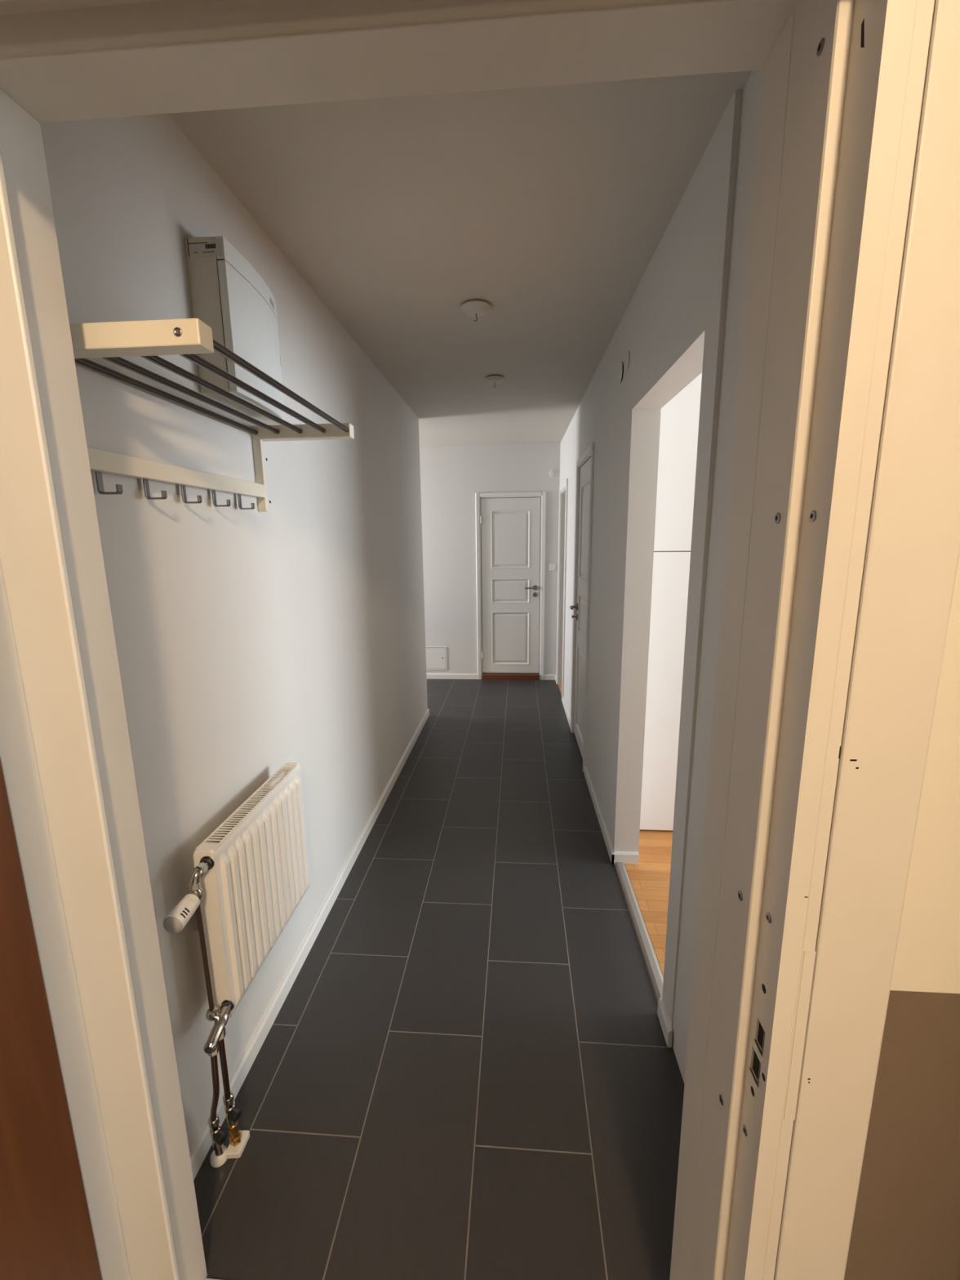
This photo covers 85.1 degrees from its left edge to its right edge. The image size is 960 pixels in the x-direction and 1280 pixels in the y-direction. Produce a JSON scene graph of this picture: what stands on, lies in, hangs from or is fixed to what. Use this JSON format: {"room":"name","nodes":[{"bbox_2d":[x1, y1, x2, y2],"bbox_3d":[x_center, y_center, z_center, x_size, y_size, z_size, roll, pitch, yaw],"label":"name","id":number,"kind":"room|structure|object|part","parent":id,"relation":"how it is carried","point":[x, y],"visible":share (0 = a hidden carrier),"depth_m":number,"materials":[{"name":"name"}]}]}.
{"room":"apartment hallway","nodes":[
{"label":"apartment hallway","id":0,"kind":"room"},
{"bbox_2d":[40,113,427,1153],"bbox_3d":[-2.079,-0.215,2.762,2.951,2.490,3.607,0,11,4],"label":"wall","id":1,"kind":"structure","parent":0,"point":[251,643],"depth_m":1.46,"materials":[{"name":"white paint"}]},
{"bbox_2d":[69,318,354,511],"bbox_3d":[-0.559,-0.451,1.228,0.302,0.250,0.789,0,11,4],"label":"coat rack","id":2,"kind":"object","parent":1,"relation":"attached to","point":[187,338],"visible":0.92,"depth_m":1.04,"materials":[{"name":"beige paint"}]},
{"bbox_3d":[-0.696,-0.555,1.218,0.014,0.014,0.715,0,11,4],"label":"rod","id":3,"kind":"part","parent":2,"relation":"part of","materials":[{"name":"grey metal"}]},
{"bbox_3d":[-0.691,-0.388,1.250,0.020,0.038,0.705,0,11,4],"label":"hook rail","id":4,"kind":"part","parent":2,"relation":"part of","materials":[{"name":"beige paint"}]},
{"bbox_3d":[-0.630,-0.555,1.213,0.014,0.014,0.715,0,11,4],"label":"rod","id":5,"kind":"part","parent":2,"relation":"part of","materials":[{"name":"grey metal"}]},
{"bbox_3d":[-0.560,-0.554,1.208,0.014,0.014,0.715,0,11,4],"label":"rod","id":6,"kind":"part","parent":2,"relation":"part of","materials":[{"name":"grey metal"}]},
{"bbox_3d":[-0.490,-0.554,1.203,0.014,0.014,0.715,0,11,4],"label":"rod","id":7,"kind":"part","parent":2,"relation":"part of","materials":[{"name":"grey metal"}]},
{"bbox_3d":[-0.670,-0.501,1.597,0.026,0.210,0.016,0,11,4],"label":"bracket leg","id":8,"kind":"part","parent":2,"relation":"part of","materials":[{"name":"beige paint"}]},
{"bbox_3d":[-0.419,-0.554,1.198,0.014,0.014,0.715,0,11,4],"label":"rod","id":9,"kind":"part","parent":2,"relation":"part of","materials":[{"name":"grey metal"}]},
{"bbox_2d":[184,235,284,425],"bbox_3d":[-0.642,-0.832,1.492,0.097,0.348,0.436,0,11,4],"label":"electrical panel","id":10,"kind":"object","parent":1,"relation":"attached to","point":[228,294],"visible":0.94,"depth_m":1.31,"materials":[{"name":"beige plastic"}]},
{"bbox_2d":[163,762,310,1167],"bbox_3d":[-0.636,0.862,1.456,0.123,0.833,0.624,0,11,4],"label":"radiator","id":11,"kind":"object","parent":1,"relation":"attached to","point":[246,886],"visible":1,"depth_m":1.32,"materials":[{"name":"white metal"}]},
{"bbox_3d":[-0.637,0.703,1.250,0.047,0.444,0.011,0,11,4],"label":"panel","id":12,"kind":"part","parent":11,"relation":"part of","materials":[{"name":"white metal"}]},
{"bbox_3d":[-0.644,1.226,1.290,0.028,0.024,0.024,5,12,27],"label":"valve knob","id":13,"kind":"part","parent":11,"relation":"part of","materials":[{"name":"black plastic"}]},
{"bbox_3d":[-0.612,1.179,1.299,0.028,0.024,0.024,5,12,27],"label":"valve knob","id":14,"kind":"part","parent":11,"relation":"part of","materials":[{"name":"black plastic"}]},
{"bbox_3d":[-0.624,1.299,1.346,0.038,0.016,0.058,0,11,4],"label":"floor plate","id":15,"kind":"part","parent":11,"relation":"part of","materials":[{"name":"white plastic"}]},
{"bbox_2d":[195,764,297,851],"bbox_3d":[-0.623,0.449,1.444,0.048,0.016,0.466,0,11,4],"label":"grille","id":16,"kind":"object","parent":11,"relation":"attached to","point":[291,771],"depth_m":1.39,"materials":[{"name":"white metal"}]},
{"bbox_3d":[-0.593,0.663,1.483,0.016,0.443,0.490,0,11,4],"label":"panel","id":17,"kind":"part","parent":11,"relation":"part of","materials":[{"name":"white metal"}]},
{"bbox_3d":[-0.603,0.613,1.717,0.047,0.444,0.011,0,11,4],"label":"panel","id":18,"kind":"part","parent":11,"relation":"part of","materials":[{"name":"white metal"}]},
{"bbox_2d":[189,708,429,1180],"bbox_3d":[-2.054,0.977,2.995,2.953,0.060,3.619,0,11,4],"label":"baseboard","id":19,"kind":"structure","parent":1,"relation":"attached to","point":[203,1144],"depth_m":1.81,"materials":[{"name":"white wood"}]},
{"bbox_2d":[193,679,684,1279],"bbox_3d":[0.507,0.984,3.225,8.050,0.104,5.420,0,11,4],"label":"floor","id":20,"kind":"structure","parent":0,"point":[468,1070],"depth_m":1.58,"materials":[{"name":"tile"}]},
{"bbox_2d":[204,1278,221,1279],"bbox_3d":[-0.112,1.367,0.968,0.954,0.014,0.205,0,11,4],"label":"threshold","id":21,"kind":"object","parent":20,"relation":"on","point":[205,1278],"visible":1,"depth_m":1.10,"materials":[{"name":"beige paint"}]},
{"bbox_2d":[613,862,663,1003],"bbox_3d":[0.642,1.141,2.107,0.050,0.012,0.793,0,11,4],"label":"threshold strip","id":22,"kind":"object","parent":20,"relation":"on","point":[651,962],"visible":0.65,"depth_m":2.05,"materials":[{"name":"white wood"}]},
{"bbox_2d":[640,373,702,830],"bbox_3d":[1.114,-0.228,2.820,0.600,2.418,0.600,0,11,4],"label":"tall cabinet","id":23,"kind":"object","parent":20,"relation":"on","point":[679,418],"visible":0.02,"depth_m":2.54,"materials":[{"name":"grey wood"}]},
{"bbox_3d":[1.098,0.291,2.625,0.597,1.452,0.019,0,11,4],"label":"door","id":24,"kind":"part","parent":23,"relation":"part of","materials":[{"name":"white wood"}]},
{"bbox_3d":[1.085,-0.893,2.398,0.597,0.952,0.019,0,11,4],"label":"door","id":25,"kind":"part","parent":23,"relation":"part of","materials":[{"name":"white wood"}]},
{"bbox_2d":[167,70,752,446],"bbox_3d":[-1.339,-1.609,3.112,4.370,0.100,4.930,0,11,4],"label":"ceiling","id":26,"kind":"structure","parent":0,"point":[549,206],"depth_m":1.57,"materials":[{"name":"grey paint"}]},
{"bbox_2d":[460,299,491,321],"bbox_3d":[-0.016,-1.364,2.184,0.128,0.062,0.128,0,11,4],"label":"ceiling rose","id":27,"kind":"object","parent":26,"relation":"attached to","point":[473,308],"visible":1,"depth_m":2.15,"materials":[{"name":"beige plastic"}]},
{"bbox_2d":[485,374,503,387],"bbox_3d":[0.089,-1.552,3.151,0.112,0.058,0.112,0,11,4],"label":"ceiling rose","id":28,"kind":"object","parent":26,"relation":"attached to","point":[493,379],"visible":1,"depth_m":3.12,"materials":[{"name":"beige plastic"}]},
{"bbox_2d":[419,443,559,675],"bbox_3d":[-1.159,-0.799,5.756,4.350,2.490,0.110,0,11,4],"label":"wall","id":29,"kind":"structure","parent":0,"point":[451,476],"depth_m":5.55,"materials":[{"name":"white paint"}]},
{"bbox_2d":[425,646,447,670],"bbox_3d":[-0.515,0.207,5.842,0.300,0.271,0.007,0,11,4],"label":"access hatch","id":30,"kind":"object","parent":29,"relation":"attached to","point":[436,656],"visible":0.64,"depth_m":5.84,"materials":[{"name":"white"}]},
{"bbox_2d":[426,673,555,679],"bbox_3d":[-1.238,0.406,5.931,4.153,0.060,0.012,0,11,4],"label":"baseboard","id":31,"kind":"structure","parent":29,"relation":"attached to","point":[429,676],"depth_m":5.85,"materials":[{"name":"white wood"}]},
{"bbox_2d":[475,491,546,679],"bbox_3d":[0.331,-0.555,5.659,0.733,2.014,0.158,0,11,4],"label":"door","id":32,"kind":"structure","parent":29,"relation":"in","point":[510,526],"depth_m":5.63,"materials":[{"name":"white paint"}]},
{"bbox_3d":[0.549,-0.557,5.595,0.134,0.052,0.064,0,11,4],"label":"handle","id":33,"kind":"part","parent":32,"relation":"part of","materials":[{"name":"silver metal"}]},
{"bbox_2d":[548,564,555,570],"bbox_3d":[0.767,-0.773,5.557,0.074,0.072,0.013,0,11,4],"label":"light switch","id":34,"kind":"object","parent":29,"relation":"attached to","point":[551,566],"visible":1,"depth_m":5.55,"materials":[{"name":"white plastic"}]},
{"bbox_2d":[548,468,556,477],"bbox_3d":[0.748,-1.718,5.380,0.084,0.084,0.007,0,11,4],"label":"junction cover","id":35,"kind":"object","parent":29,"relation":"attached to","point":[553,473],"visible":1,"depth_m":5.38,"materials":[{"name":"white plastic"}]},
{"bbox_2d":[560,69,761,1084],"bbox_3d":[0.741,-0.326,3.172,0.115,2.490,4.858,0,11,4],"label":"wall","id":36,"kind":"structure","parent":0,"point":[682,321],"depth_m":1.59,"materials":[{"name":"white paint"}]},
{"bbox_2d":[555,478,568,702],"bbox_3d":[0.855,-0.475,5.117,0.137,2.050,0.705,0,11,4],"label":"door frame","id":37,"kind":"structure","parent":36,"relation":"attached to","point":[563,488],"depth_m":5.31,"materials":[{"name":"white wood"}]},
{"bbox_3d":[0.862,-0.446,5.122,0.124,1.990,0.587,0,11,4],"label":"door frame","id":38,"kind":"part","parent":37,"relation":"part of","materials":[{"name":"white wood"}]},
{"bbox_2d":[569,442,594,772],"bbox_3d":[0.736,-0.216,3.667,0.164,2.089,0.765,0,11,4],"label":"door","id":39,"kind":"structure","parent":36,"relation":"in","point":[580,607],"depth_m":3.72,"materials":[{"name":"white paint"}]},
{"bbox_3d":[0.703,-0.243,3.908,0.064,0.052,0.134,0,11,4],"label":"handle","id":40,"kind":"part","parent":39,"relation":"part of","materials":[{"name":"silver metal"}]},
{"bbox_3d":[0.762,-0.198,3.669,0.112,2.053,0.693,0,11,4],"label":"frame","id":41,"kind":"part","parent":39,"relation":"part of","materials":[{"name":"white wood"}]},
{"bbox_2d":[555,675,672,1047],"bbox_3d":[0.766,0.814,3.679,0.127,0.060,4.265,0,11,4],"label":"baseboard","id":42,"kind":"structure","parent":36,"relation":"attached to","point":[625,857],"depth_m":2.49,"materials":[{"name":"white wood"}]},
{"bbox_2d":[618,361,623,383],"bbox_3d":[0.628,-1.192,2.330,0.008,0.086,0.086,0,11,4],"label":"junction cover","id":43,"kind":"object","parent":36,"relation":"attached to","point":[621,367],"visible":1,"depth_m":2.31,"materials":[{"name":"white plastic"}]},
{"bbox_2d":[625,351,629,368],"bbox_3d":[0.622,-1.180,2.203,0.005,0.068,0.068,0,11,4],"label":"junction cover","id":44,"kind":"object","parent":36,"relation":"attached to","point":[627,361],"visible":1,"depth_m":2.19,"materials":[{"name":"white plastic"}]},
{"bbox_2d":[844,554,959,1279],"bbox_3d":[-0.349,-0.076,0.709,5.600,2.950,0.218,0,11,4],"label":"wall","id":45,"kind":"structure","parent":0,"point":[906,1225],"depth_m":0.65,"materials":[{"name":"paint"}]},
{"bbox_2d":[0,758,102,1279],"bbox_3d":[-0.648,0.454,0.311,0.105,1.995,0.886,0,11,4],"label":"door","id":46,"kind":"structure","parent":45,"relation":"in","point":[46,1232],"depth_m":0.73,"materials":[{"name":"brown wood"}]},
{"bbox_2d":[0,0,959,1279],"bbox_3d":[-0.120,0.314,0.760,1.233,2.160,0.233,0,11,4],"label":"door frame","id":47,"kind":"structure","parent":45,"relation":"attached to","point":[842,547],"depth_m":0.63,"materials":[{"name":"beige paint"}]},
{"bbox_3d":[0.444,0.350,0.619,0.089,2.130,0.016,0,11,4],"label":"casing","id":48,"kind":"part","parent":47,"relation":"part of","materials":[{"name":"beige paint"}]}
]}

